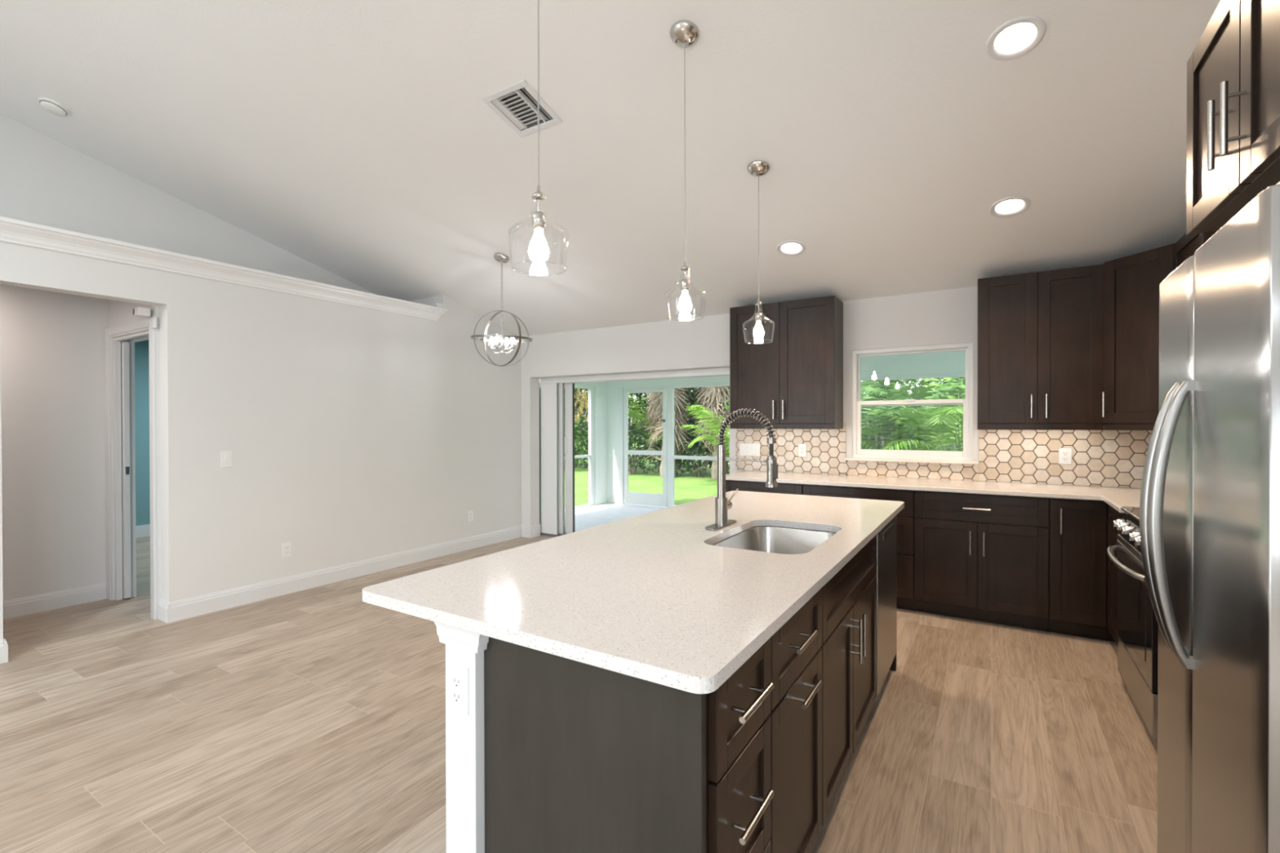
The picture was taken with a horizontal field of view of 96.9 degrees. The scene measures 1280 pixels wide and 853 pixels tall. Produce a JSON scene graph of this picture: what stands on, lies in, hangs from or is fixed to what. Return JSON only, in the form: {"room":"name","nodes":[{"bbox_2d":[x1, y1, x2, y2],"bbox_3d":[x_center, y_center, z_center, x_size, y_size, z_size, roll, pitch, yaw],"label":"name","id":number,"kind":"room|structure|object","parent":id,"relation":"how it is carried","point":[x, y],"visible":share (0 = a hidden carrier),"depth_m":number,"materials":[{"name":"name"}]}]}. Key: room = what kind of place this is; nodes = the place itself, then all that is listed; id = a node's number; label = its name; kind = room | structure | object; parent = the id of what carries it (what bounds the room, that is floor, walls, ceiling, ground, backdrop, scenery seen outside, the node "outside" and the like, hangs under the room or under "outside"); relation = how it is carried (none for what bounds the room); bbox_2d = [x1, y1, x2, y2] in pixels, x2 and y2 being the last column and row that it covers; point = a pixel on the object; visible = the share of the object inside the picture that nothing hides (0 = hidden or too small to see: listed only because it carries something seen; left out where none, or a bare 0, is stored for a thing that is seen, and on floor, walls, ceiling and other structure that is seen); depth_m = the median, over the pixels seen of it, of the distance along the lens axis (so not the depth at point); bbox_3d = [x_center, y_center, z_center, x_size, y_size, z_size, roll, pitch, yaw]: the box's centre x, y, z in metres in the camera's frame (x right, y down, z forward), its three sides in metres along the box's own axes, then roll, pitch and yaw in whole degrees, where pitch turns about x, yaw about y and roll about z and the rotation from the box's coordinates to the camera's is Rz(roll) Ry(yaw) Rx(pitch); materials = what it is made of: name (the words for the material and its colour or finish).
{"room":"kitchen","nodes":[
{"label":"kitchen","id":0,"kind":"room"},
{"bbox_2d":[0,284,107,600],"bbox_3d":[-5.282,0.143,2.735,0.120,2.420,4.080,0,0,32],"label":"wall","id":1,"kind":"structure","parent":0,"point":[53,386],"depth_m":4.17,"materials":[{"name":"paint"}]},
{"bbox_2d":[2,582,106,619],"bbox_3d":[-5.222,1.291,2.705,0.016,0.125,4.080,0,0,32],"label":"baseboard","id":2,"kind":"structure","parent":1,"relation":"attached to","point":[20,606],"depth_m":4.17,"materials":[{"name":"white paint"}]},
{"bbox_2d":[107,299,160,618],"bbox_3d":[-3.729,0.132,4.243,0.930,2.420,0.120,0,0,32],"label":"wall","id":3,"kind":"structure","parent":0,"point":[119,313],"depth_m":3.96,"materials":[{"name":"paint"}]},
{"bbox_2d":[104,316,157,619],"bbox_3d":[-3.721,0.291,4.223,0.955,2.103,0.146,0,0,32],"label":"door frame","id":4,"kind":"structure","parent":3,"relation":"in","point":[120,424],"depth_m":4.38,"materials":[{"name":"white paint"}]},
{"bbox_2d":[133,306,151,317],"bbox_3d":[-3.447,-0.792,3.926,0.090,0.060,0.074,0,0,32],"label":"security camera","id":5,"kind":"object","parent":3,"relation":"attached to","point":[142,312],"visible":1,"depth_m":3.90,"materials":[{"name":"white plastic"}]},
{"bbox_2d":[158,599,170,622],"bbox_3d":[-3.291,1.276,3.922,0.156,0.135,0.016,0,0,32],"label":"baseboard","id":6,"kind":"structure","parent":3,"relation":"attached to","point":[164,615],"depth_m":3.91,"materials":[{"name":"white paint"}]},
{"bbox_2d":[134,339,150,525],"bbox_3d":[-4.100,0.120,6.473,3.890,2.420,3.520,0,0,32],"label":"wall","id":7,"kind":"structure","parent":0,"point":[142,484],"depth_m":6.85,"materials":[{"name":"teal paint"}]},
{"bbox_2d":[135,524,150,537],"bbox_3d":[-5.637,1.257,7.446,0.015,0.140,3.300,0,0,32],"label":"baseboard","id":8,"kind":"structure","parent":7,"relation":"attached to","point":[141,531],"depth_m":6.84,"materials":[{"name":"white paint"}]},
{"bbox_2d":[0,113,377,294],"bbox_3d":[-5.087,-1.885,2.494,0.120,1.480,9.100,0,0,32],"label":"wall","id":9,"kind":"structure","parent":0,"point":[44,180],"depth_m":4.22,"materials":[{"name":"paint"}]},
{"bbox_2d":[0,240,521,639],"bbox_3d":[-4.128,0.010,2.583,0.140,2.685,10.040,0,0,32],"label":"wall","id":10,"kind":"structure","parent":0,"point":[353,433],"depth_m":4.65,"materials":[{"name":"paint"}]},
{"bbox_2d":[0,638,4,663],"bbox_3d":[-5.169,1.297,0.761,0.016,0.135,5.830,0,0,32],"label":"baseboard","id":11,"kind":"structure","parent":10,"relation":"attached to","point":[2,643],"depth_m":3.23,"materials":[{"name":"white paint"}]},
{"bbox_2d":[3,637,8,662],"bbox_3d":[-3.688,1.280,3.282,0.156,0.135,0.016,0,0,32],"label":"baseboard","id":12,"kind":"structure","parent":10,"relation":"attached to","point":[6,645],"depth_m":3.24,"materials":[{"name":"white paint"}]},
{"bbox_2d":[0,216,448,320],"bbox_3d":[-4.339,-1.109,2.032,0.080,0.120,8.895,0,0,32],"label":"crown molding","id":13,"kind":"structure","parent":10,"relation":"attached to","point":[11,230],"depth_m":3.96,"materials":[{"name":"white paint"}]},
{"bbox_2d":[221,450,232,467],"bbox_3d":[-3.048,0.241,4.186,0.008,0.120,0.075,0,0,32],"label":"light switch","id":14,"kind":"object","parent":10,"relation":"attached to","point":[226,456],"visible":1,"depth_m":4.18,"materials":[{"name":"white plastic"}]},
{"bbox_2d":[282,542,291,557],"bbox_3d":[-2.828,0.987,4.543,0.008,0.115,0.070,0,0,32],"label":"wall outlet","id":15,"kind":"object","parent":10,"relation":"attached to","point":[286,547],"visible":1,"depth_m":4.54,"materials":[{"name":"white plastic"}]},
{"bbox_2d":[284,545,288,554],"bbox_3d":[-2.826,0.987,4.542,0.003,0.068,0.033,0,0,32],"label":"receptacle","id":16,"kind":"object","parent":15,"relation":"attached to","point":[286,547],"depth_m":4.54,"materials":[{"name":"white plastic"}]},
{"bbox_2d":[169,525,521,622],"bbox_3d":[-2.321,1.266,5.354,0.016,0.135,3.440,0,0,32],"label":"baseboard","id":17,"kind":"structure","parent":10,"relation":"attached to","point":[197,606],"depth_m":4.77,"materials":[{"name":"white paint"}]},
{"bbox_2d":[467,510,473,521],"bbox_3d":[-1.835,0.971,6.145,0.008,0.115,0.070,0,0,32],"label":"wall outlet","id":18,"kind":"object","parent":10,"relation":"attached to","point":[470,513],"visible":1,"depth_m":6.14,"materials":[{"name":"white plastic"}]},
{"bbox_2d":[409,296,434,305],"bbox_3d":[-2.442,-1.271,6.153,0.760,0.190,0.100,0,0,32],"label":"wall","id":19,"kind":"structure","parent":0,"point":[428,300],"depth_m":5.98,"materials":[{"name":"paint"}]},
{"bbox_2d":[426,302,444,308],"bbox_3d":[-2.101,-1.225,5.830,0.160,0.060,0.090,0,0,32],"label":"trim","id":20,"kind":"structure","parent":19,"relation":"attached to","point":[435,304],"depth_m":5.78,"materials":[{"name":"paint"}]},
{"bbox_2d":[0,532,1157,852],"bbox_3d":[-3.161,1.413,2.146,10.370,0.120,10.700,0,0,32],"label":"floor","id":21,"kind":"structure","parent":0,"point":[313,720],"depth_m":2.45,"materials":[{"name":"brown wood"}]},
{"bbox_2d":[433,621,488,852],"bbox_3d":[0.214,0.904,2.414,0.168,0.883,2.482,0,0,32],"label":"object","id":22,"kind":"structure","parent":21,"relation":"on","point":[464,735],"depth_m":1.36,"materials":[{"name":"white paint"}]},
{"bbox_2d":[448,661,468,715],"bbox_3d":[-0.439,0.631,1.366,0.070,0.115,0.008,0,0,32],"label":"wall outlet","id":23,"kind":"object","parent":22,"relation":"attached to","point":[458,674],"visible":1,"depth_m":1.36,"materials":[{"name":"white plastic"}]},
{"bbox_2d":[452,673,462,704],"bbox_3d":[-0.440,0.631,1.364,0.033,0.068,0.003,0,0,32],"label":"receptacle","id":24,"kind":"object","parent":23,"relation":"attached to","point":[456,677],"depth_m":1.36,"materials":[{"name":"white plastic"}]},
{"bbox_2d":[484,636,773,852],"bbox_3d":[-0.013,0.911,1.344,0.634,0.883,0.350,0,0,32],"label":"base cabinet","id":25,"kind":"object","parent":21,"relation":"on","point":[580,757],"visible":0.84,"depth_m":1.19,"materials":[{"name":"brown wood"}]},
{"bbox_2d":[725,480,803,494],"bbox_3d":[1.132,0.889,4.853,0.672,0.883,0.644,0,0,32],"label":"base cabinet","id":26,"kind":"object","parent":21,"relation":"on","point":[731,485],"visible":0.12,"depth_m":4.61,"materials":[{"name":"brown wood"}]},
{"bbox_2d":[768,587,822,852],"bbox_3d":[0.204,0.908,1.696,0.634,0.883,0.476,0,0,32],"label":"base cabinet","id":27,"kind":"object","parent":21,"relation":"on","point":[796,651],"visible":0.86,"depth_m":1.54,"materials":[{"name":"brown wood"}]},
{"bbox_2d":[820,534,876,826],"bbox_3d":[0.587,0.904,2.312,0.634,0.883,0.973,0,0,32],"label":"base cabinet","id":28,"kind":"object","parent":21,"relation":"on","point":[849,598],"visible":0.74,"depth_m":2.07,"materials":[{"name":"brown wood"}]},
{"bbox_2d":[361,490,904,693],"bbox_3d":[0.368,0.447,2.372,1.040,0.030,2.625,0,0,32],"label":"countertop","id":29,"kind":"structure","parent":28,"relation":"on","point":[648,596],"depth_m":1.53,"materials":[{"name":"stone"}]},
{"bbox_2d":[705,408,777,529],"bbox_3d":[0.455,0.177,2.424,0.280,0.508,0.278,0,0,32],"label":"kitchen faucet","id":30,"kind":"object","parent":29,"relation":"on","point":[722,504],"visible":1,"depth_m":2.44,"materials":[{"name":"metal"}]},
{"bbox_2d":[711,525,835,554],"bbox_3d":[0.548,0.561,2.276,0.435,0.197,0.690,0,0,32],"label":"undermount sink","id":31,"kind":"object","parent":29,"relation":"in","point":[769,539],"visible":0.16,"depth_m":2.56,"materials":[{"name":"metal"}]},
{"bbox_2d":[803,484,915,610],"bbox_3d":[1.754,0.890,4.467,0.790,0.883,0.644,0,0,32],"label":"base cabinet","id":32,"kind":"object","parent":21,"relation":"on","point":[905,599],"visible":0.34,"depth_m":4.07,"materials":[{"name":"brown wood"}]},
{"bbox_2d":[875,515,896,697],"bbox_3d":[1.004,0.904,2.987,0.570,0.875,0.605,0,0,32],"label":"dishwasher","id":33,"kind":"object","parent":21,"relation":"on","point":[886,574],"visible":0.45,"depth_m":2.79,"materials":[{"name":"silver metal"}]},
{"bbox_2d":[888,515,897,671],"bbox_3d":[1.155,0.898,3.268,0.592,0.883,0.028,0,0,32],"label":"island end panel","id":34,"kind":"object","parent":21,"relation":"on","point":[893,667],"visible":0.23,"depth_m":3.11,"materials":[{"name":"brown wood"}]},
{"bbox_2d":[914,490,1048,631],"bbox_3d":[2.421,0.891,4.053,0.778,0.883,0.644,0,0,32],"label":"base cabinet","id":35,"kind":"object","parent":21,"relation":"on","point":[978,557],"visible":0.98,"depth_m":3.81,"materials":[{"name":"brown wood"}]},
{"bbox_2d":[1048,497,1124,644],"bbox_3d":[3.001,0.894,3.388,0.906,0.883,1.167,0,0,32],"label":"base cabinet","id":36,"kind":"object","parent":21,"relation":"on","point":[1083,578],"visible":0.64,"depth_m":3.53,"materials":[{"name":"brown wood"}]},
{"bbox_2d":[725,471,1141,512],"bbox_3d":[2.031,0.434,3.985,3.184,0.030,1.170,0,0,32],"label":"countertop","id":37,"kind":"structure","parent":36,"relation":"on","point":[1117,498],"depth_m":3.99,"materials":[{"name":"stone"}]},
{"bbox_2d":[1106,506,1158,738],"bbox_3d":[2.553,0.881,2.521,0.714,0.921,0.766,0,0,32],"label":"range oven","id":38,"kind":"object","parent":21,"relation":"on","point":[1137,622],"visible":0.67,"depth_m":2.60,"materials":[{"name":"silver metal"}]},
{"bbox_2d":[1120,506,1139,520],"bbox_3d":[2.591,0.428,2.494,0.623,0.016,0.766,0,0,32],"label":"cooktop","id":39,"kind":"object","parent":38,"relation":"in","point":[1132,512],"depth_m":2.83,"materials":[{"name":"metal"}]},
{"bbox_2d":[1139,181,1279,852],"bbox_3d":[1.600,0.455,1.147,0.867,1.782,0.840,0,0,32],"label":"refrigerator","id":40,"kind":"object","parent":21,"relation":"on","point":[1210,501],"visible":1,"depth_m":1.19,"materials":[{"name":"grey metal"}]},
{"bbox_2d":[574,382,606,505],"bbox_3d":[-1.272,0.162,8.691,0.120,2.300,2.470,0,0,32],"label":"wall","id":41,"kind":"structure","parent":0,"point":[600,388],"depth_m":9.55,"materials":[{"name":"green paint"}]},
{"bbox_2d":[564,385,594,508],"bbox_3d":[-1.353,0.331,8.551,0.060,1.965,2.155,0,0,32],"label":"screen","id":42,"kind":"object","parent":41,"relation":"attached to","point":[591,389],"visible":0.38,"depth_m":9.39,"materials":[{"name":"white plastic"}]},
{"bbox_2d":[0,0,1220,336],"bbox_3d":[-0.788,-1.825,2.832,7.070,1.619,6.405,0,0,32],"label":"ceiling","id":43,"kind":"structure","parent":0,"point":[358,140],"depth_m":3.21,"materials":[{"name":"paint"}]},
{"bbox_2d":[38,97,69,116],"bbox_3d":[-3.718,-2.021,3.599,0.140,0.065,0.138,0,0,27],"label":"smoke detector","id":44,"kind":"object","parent":43,"relation":"attached to","point":[53,107],"visible":1,"depth_m":3.57,"materials":[{"name":"white plastic"}]},
{"bbox_2d":[471,253,532,366],"bbox_3d":[-1.180,-0.989,4.849,0.512,0.953,0.512,0,0,32],"label":"orb chandelier","id":45,"kind":"object","parent":43,"relation":"hanging from","point":[500,257],"visible":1,"depth_m":4.84,"materials":[{"name":"silver metal"}]},
{"bbox_2d":[480,80,562,137],"bbox_3d":[-0.643,-1.783,3.114,0.316,0.181,0.316,0,0,32],"label":"ceiling vent","id":46,"kind":"object","parent":43,"relation":"in","point":[518,101],"visible":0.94,"depth_m":3.14,"materials":[{"name":"metal"}]},
{"bbox_2d":[507,0,568,275],"bbox_3d":[-0.307,-1.238,1.712,0.183,1.524,0.183,0,0,-31],"label":"pendant light","id":47,"kind":"object","parent":43,"relation":"hanging from","point":[538,251],"visible":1,"depth_m":1.70,"materials":[{"name":"silver metal"}]},
{"bbox_2d":[532,197,545,231],"bbox_3d":[-0.306,-0.643,1.715,0.039,0.096,0.039,0,0,32],"label":"socket","id":48,"kind":"object","parent":47,"relation":"attached to","point":[538,217],"depth_m":1.70,"materials":[{"name":"silver metal"}]},
{"bbox_2d":[664,20,705,320],"bbox_3d":[0.200,-1.125,2.530,0.183,1.280,0.183,0,0,-31],"label":"pendant light","id":49,"kind":"object","parent":43,"relation":"hanging from","point":[684,34],"visible":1,"depth_m":2.52,"materials":[{"name":"silver metal"}]},
{"bbox_2d":[680,269,688,292],"bbox_3d":[0.201,-0.653,2.533,0.039,0.096,0.039,0,0,32],"label":"socket","id":50,"kind":"object","parent":49,"relation":"attached to","point":[684,282],"depth_m":2.52,"materials":[{"name":"silver metal"}]},
{"bbox_2d":[742,160,774,343],"bbox_3d":[0.697,-1.016,3.332,0.183,1.038,0.183,0,0,-31],"label":"pendant light","id":51,"kind":"object","parent":43,"relation":"hanging from","point":[758,168],"visible":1,"depth_m":3.32,"materials":[{"name":"silver metal"}]},
{"bbox_2d":[755,305,762,322],"bbox_3d":[0.698,-0.664,3.334,0.039,0.096,0.039,0,0,32],"label":"socket","id":52,"kind":"object","parent":51,"relation":"attached to","point":[758,316],"depth_m":3.32,"materials":[{"name":"silver metal"}]},
{"bbox_2d":[776,240,805,256],"bbox_3d":[1.102,-1.307,4.134,0.207,0.076,0.202,0,0,27],"label":"recessed light","id":53,"kind":"object","parent":43,"relation":"in","point":[791,247],"visible":0.94,"depth_m":4.16,"materials":[{"name":"white paint"}]},
{"bbox_2d":[989,195,1031,217],"bbox_3d":[2.205,-1.319,3.383,0.207,0.076,0.201,0,0,27],"label":"recessed light","id":54,"kind":"object","parent":43,"relation":"in","point":[1014,203],"visible":0.97,"depth_m":3.40,"materials":[{"name":"white paint"}]},
{"bbox_2d":[986,15,1045,60],"bbox_3d":[1.556,-1.616,2.353,0.207,0.076,0.201,0,0,27],"label":"recessed light","id":55,"kind":"object","parent":43,"relation":"in","point":[1015,34],"visible":1,"depth_m":2.36,"materials":[{"name":"white paint"}]},
{"bbox_2d":[574,502,666,532],"bbox_3d":[2.417,1.379,6.483,8.720,0.118,2.590,0,0,32],"label":"floor","id":56,"kind":"structure","parent":0,"point":[592,516],"depth_m":8.61,"materials":[{"name":"paint"}]},
{"bbox_2d":[540,367,729,378],"bbox_3d":[-0.066,0.174,6.290,2.620,2.300,0.220,0,0,32],"label":"wall opening reveal","id":57,"kind":"structure","parent":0,"point":[726,367],"depth_m":6.11,"materials":[{"name":"paint"}]},
{"bbox_2d":[539,368,729,537],"bbox_3d":[-0.393,0.371,6.494,3.272,1.905,0.200,0,0,32],"label":"door","id":58,"kind":"structure","parent":57,"relation":"in","point":[557,490],"depth_m":6.81,"materials":[{"name":"white plastic"}]},
{"bbox_2d":[539,356,861,522],"bbox_3d":[1.703,0.076,5.357,8.750,2.500,0.060,0,0,32],"label":"wall","id":59,"kind":"structure","parent":0,"point":[860,357],"depth_m":7.16,"materials":[{"name":"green paint"}]},
{"bbox_2d":[606,351,965,503],"bbox_3d":[3.023,0.161,7.552,8.620,2.300,0.120,0,0,32],"label":"wall","id":60,"kind":"structure","parent":0,"point":[943,362],"depth_m":8.56,"materials":[{"name":"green paint"}]},
{"bbox_2d":[618,385,666,506],"bbox_3d":[0.049,0.324,9.350,0.910,1.965,0.100,0,0,32],"label":"door","id":61,"kind":"structure","parent":60,"relation":"in","point":[624,495],"depth_m":9.45,"materials":[{"name":"white plastic"}]},
{"bbox_2d":[666,373,965,507],"bbox_3d":[3.563,0.330,7.200,7.330,1.965,0.060,0,0,32],"label":"screen enclosure","id":62,"kind":"object","parent":60,"relation":"attached to","point":[670,388],"visible":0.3,"depth_m":9.05,"materials":[{"name":"white metal"}]},
{"bbox_2d":[520,286,1126,524],"bbox_3d":[1.177,0.117,5.295,6.300,2.420,0.160,0,0,32],"label":"wall","id":63,"kind":"structure","parent":0,"point":[944,317],"depth_m":5.58,"materials":[{"name":"paint"}]},
{"bbox_2d":[521,524,529,537],"bbox_3d":[-1.366,1.248,6.777,0.140,0.150,0.016,0,0,32],"label":"baseboard","id":64,"kind":"object","parent":63,"relation":"attached to","point":[525,528],"visible":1,"depth_m":6.77,"materials":[{"name":"white paint"}]},
{"bbox_2d":[529,523,540,537],"bbox_3d":[-1.258,1.248,6.803,0.016,0.150,0.176,0,0,32],"label":"baseboard","id":65,"kind":"object","parent":63,"relation":"attached to","point":[535,530],"visible":1,"depth_m":6.79,"materials":[{"name":"white paint"}]},
{"bbox_2d":[739,443,759,456],"bbox_3d":[1.021,0.216,5.281,0.200,0.115,0.008,0,0,32],"label":"light switch","id":66,"kind":"object","parent":63,"relation":"attached to","point":[745,449],"visible":1,"depth_m":5.28,"materials":[{"name":"white plastic"}]},
{"bbox_2d":[729,295,843,429],"bbox_3d":[1.256,-0.520,4.929,0.901,1.078,0.370,0,0,32],"label":"upper cabinet","id":67,"kind":"object","parent":63,"relation":"attached to","point":[795,380],"visible":0.94,"depth_m":4.77,"materials":[{"name":"brown wood"}]},
{"bbox_2d":[798,444,806,457],"bbox_3d":[1.437,0.211,5.023,0.072,0.115,0.008,0,0,32],"label":"wall outlet","id":68,"kind":"object","parent":63,"relation":"attached to","point":[802,447],"visible":1,"depth_m":5.02,"materials":[{"name":"white plastic"}]},
{"bbox_2d":[800,446,804,453],"bbox_3d":[1.436,0.211,5.021,0.033,0.068,0.003,0,0,32],"label":"receptacle","id":69,"kind":"object","parent":68,"relation":"attached to","point":[802,448],"depth_m":5.02,"materials":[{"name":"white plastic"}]},
{"bbox_2d":[844,457,978,464],"bbox_3d":[2.171,0.276,4.583,0.972,0.021,0.095,0,0,32],"label":"window sill","id":70,"kind":"structure","parent":63,"relation":"attached to","point":[846,459],"depth_m":4.52,"materials":[{"name":"stone"}]},
{"bbox_2d":[852,342,972,461],"bbox_3d":[2.211,-0.192,4.641,0.894,0.922,0.100,0,0,32],"label":"window","id":71,"kind":"structure","parent":63,"relation":"in","point":[966,455],"depth_m":4.60,"materials":[{"name":"white plastic"}]},
{"bbox_2d":[735,422,1152,488],"bbox_3d":[2.294,0.193,4.503,3.266,0.446,0.010,0,0,32],"label":"backsplash","id":72,"kind":"structure","parent":63,"relation":"attached to","point":[1100,458],"depth_m":4.23,"materials":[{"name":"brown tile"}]},
{"bbox_2d":[977,264,1103,430],"bbox_3d":[2.783,-0.517,3.982,0.705,1.078,0.370,0,0,32],"label":"upper cabinet","id":73,"kind":"object","parent":63,"relation":"attached to","point":[1040,336],"visible":1,"depth_m":3.85,"materials":[{"name":"brown wood"}]},
{"bbox_2d":[1058,448,1071,464],"bbox_3d":[3.027,0.211,4.038,0.075,0.115,0.008,0,0,32],"label":"wall outlet","id":74,"kind":"object","parent":63,"relation":"attached to","point":[1064,454],"visible":1,"depth_m":4.04,"materials":[{"name":"white plastic"}]},
{"bbox_2d":[1062,451,1067,461],"bbox_3d":[3.025,0.211,4.036,0.033,0.068,0.003,0,0,32],"label":"receptacle","id":75,"kind":"object","parent":74,"relation":"attached to","point":[1064,454],"depth_m":4.04,"materials":[{"name":"white plastic"}]},
{"bbox_2d":[1102,243,1174,431],"bbox_3d":[3.268,-0.521,3.539,0.615,1.090,0.613,0,0,32],"label":"upper cabinet","id":76,"kind":"object","parent":63,"relation":"attached to","point":[1131,393],"visible":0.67,"depth_m":3.51,"materials":[{"name":"brown wood"}]},
{"bbox_3d":[1.148,-0.629,-0.598,0.140,3.980,10.200,0,0,32],"label":"wall","id":77,"kind":"structure","parent":0,"visible":0},
{"bbox_2d":[1173,231,1217,271],"bbox_3d":[3.063,-0.526,2.976,0.370,1.048,0.562,0,0,32],"label":"upper cabinet","id":78,"kind":"object","parent":77,"relation":"attached to","point":[1185,247],"visible":0.18,"depth_m":3.06,"materials":[{"name":"brown wood"}]},
{"bbox_2d":[1186,0,1279,235],"bbox_3d":[1.641,-0.787,1.081,0.790,0.494,0.825,0,0,32],"label":"upper cabinet","id":79,"kind":"object","parent":77,"relation":"attached to","point":[1233,68],"visible":1,"depth_m":1.30,"materials":[{"name":"brown wood"}]},
{"label":"outside","id":80,"kind":"structure","parent":0,"visible":0},
{"bbox_2d":[564,436,937,506],"bbox_3d":[12.984,1.282,30.434,70.000,0.001,54.600,0,0,32],"label":"lawn","id":81,"kind":"structure","parent":80,"point":[687,487],"depth_m":13.71,"materials":[{"name":"green plant"}]},
{"bbox_2d":[564,389,587,444],"bbox_3d":[-3.345,-0.873,20.980,3.168,4.782,2.466,0,0,32],"label":"shrub","id":82,"kind":"object","parent":81,"relation":"on","point":[564,389],"visible":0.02,"depth_m":20.65,"materials":[{"name":"green plant"}]},
{"bbox_2d":[564,388,588,468],"bbox_3d":[-2.376,-0.773,19.221,3.207,4.408,2.470,0,0,32],"label":"shrub","id":83,"kind":"object","parent":81,"relation":"on","point":[577,406],"visible":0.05,"depth_m":18.50,"materials":[{"name":"green plant"}]},
{"bbox_2d":[564,411,588,470],"bbox_3d":[-2.567,0.449,18.072,2.214,1.945,1.457,0,0,32],"label":"shrub","id":84,"kind":"object","parent":81,"relation":"on","point":[576,425],"visible":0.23,"depth_m":17.68,"materials":[{"name":"green plant"}]},
{"bbox_2d":[574,387,588,423],"bbox_3d":[-1.353,-0.098,16.606,2.938,2.974,2.895,0,0,32],"label":"palm","id":85,"kind":"object","parent":81,"relation":"on","point":[584,393],"visible":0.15,"depth_m":16.50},
{"bbox_2d":[587,392,652,468],"bbox_3d":[-0.523,-1.025,18.540,3.086,5.007,2.460,0,0,32],"label":"shrub","id":86,"kind":"object","parent":81,"relation":"on","point":[637,395],"visible":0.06,"depth_m":17.93,"materials":[{"name":"green plant"}]},
{"bbox_2d":[628,419,662,474],"bbox_3d":[-0.300,0.615,16.586,2.230,1.663,1.500,0,0,32],"label":"shrub","id":87,"kind":"object","parent":81,"relation":"on","point":[632,469],"visible":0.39,"depth_m":16.19,"materials":[{"name":"green plant"}]},
{"bbox_2d":[628,388,697,472],"bbox_3d":[0.307,-0.152,17.299,3.467,3.069,3.628,0,0,32],"label":"areca palm","id":88,"kind":"object","parent":81,"relation":"on","point":[630,415],"visible":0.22,"depth_m":16.74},
{"bbox_2d":[640,387,694,477],"bbox_3d":[0.809,-0.729,15.248,2.858,4.272,3.100,0,0,32],"label":"fan palm","id":89,"kind":"object","parent":81,"relation":"on","point":[655,412],"visible":0.36,"depth_m":15.34,"materials":[{"name":"plant"}]},
{"bbox_2d":[636,387,702,469],"bbox_3d":[1.277,-1.155,17.918,3.154,5.218,2.472,0,0,40],"label":"shrub","id":90,"kind":"object","parent":81,"relation":"on","point":[643,399],"visible":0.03,"depth_m":17.84,"materials":[{"name":"green plant"}]},
{"bbox_2d":[675,419,729,476],"bbox_3d":[1.749,0.588,15.756,2.203,1.729,1.427,0,0,32],"label":"shrub","id":91,"kind":"object","parent":81,"relation":"on","point":[686,464],"visible":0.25,"depth_m":15.65,"materials":[{"name":"green plant"}]},
{"bbox_2d":[680,404,729,456],"bbox_3d":[2.400,-0.161,14.056,3.174,3.116,3.542,0,0,32],"label":"areca palm","id":92,"kind":"object","parent":81,"relation":"on","point":[704,413],"visible":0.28,"depth_m":13.75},
{"bbox_2d":[680,386,729,474],"bbox_3d":[2.392,-0.781,16.383,3.150,4.482,2.469,0,0,32],"label":"shrub","id":93,"kind":"object","parent":81,"relation":"on","point":[695,399],"visible":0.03,"depth_m":16.14,"materials":[{"name":"green plant"}]},
{"bbox_2d":[690,386,729,479],"bbox_3d":[2.339,-0.789,15.019,2.737,4.389,2.872,0,0,32],"label":"fan palm","id":94,"kind":"object","parent":81,"relation":"on","point":[719,395],"visible":0.34,"depth_m":14.76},
{"bbox_2d":[717,395,883,431],"bbox_3d":[3.514,-0.183,13.040,3.731,3.169,3.544,0,0,-14],"label":"areca palm","id":95,"kind":"object","parent":81,"relation":"on","point":[726,406],"visible":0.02,"depth_m":13.95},
{"bbox_2d":[861,380,911,449],"bbox_3d":[3.685,0.045,10.922,2.687,2.738,2.814,0,0,-30],"label":"areca palm","id":96,"kind":"object","parent":81,"relation":"on","point":[881,393],"visible":0.12,"depth_m":10.33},
{"bbox_2d":[861,378,964,449],"bbox_3d":[5.597,-0.190,12.640,3.946,3.178,3.356,0,0,7],"label":"areca palm","id":97,"kind":"object","parent":81,"relation":"on","point":[904,384],"visible":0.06,"depth_m":11.94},
{"bbox_2d":[861,377,965,450],"bbox_3d":[5.011,0.047,10.701,2.979,2.731,3.037,0,0,-34],"label":"areca palm","id":98,"kind":"object","parent":81,"relation":"on","point":[886,437],"visible":0.43,"depth_m":10.09,"materials":[{"name":"plant"}]},
{"bbox_2d":[861,377,965,450],"bbox_3d":[6.572,-1.058,13.725,3.174,5.131,2.542,0,0,32],"label":"shrub","id":99,"kind":"object","parent":81,"relation":"on","point":[961,378],"visible":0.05,"depth_m":13.05,"materials":[{"name":"green plant"}]},
{"bbox_2d":[870,386,963,451],"bbox_3d":[6.124,0.254,12.495,2.310,2.351,1.446,0,0,32],"label":"shrub","id":100,"kind":"object","parent":81,"relation":"on","point":[908,387],"visible":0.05,"depth_m":12.46,"materials":[{"name":"green plant"}]},
{"bbox_2d":[873,377,965,451],"bbox_3d":[5.390,0.126,9.605,2.710,2.585,2.940,0,0,-20],"label":"areca palm","id":101,"kind":"object","parent":81,"relation":"on","point":[950,445],"visible":0.41,"depth_m":9.52,"materials":[{"name":"plant"}]},
{"bbox_2d":[927,383,965,451],"bbox_3d":[7.064,0.019,10.129,3.462,2.786,3.183,0,0,32],"label":"areca palm","id":102,"kind":"object","parent":81,"relation":"on","point":[933,385],"visible":0.02,"depth_m":10.68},
{"bbox_2d":[936,377,965,450],"bbox_3d":[8.307,-0.623,13.105,3.138,4.385,2.463,0,0,37],"label":"shrub","id":103,"kind":"object","parent":81,"relation":"on","point":[962,377],"visible":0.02,"depth_m":13.58,"materials":[{"name":"green plant"}]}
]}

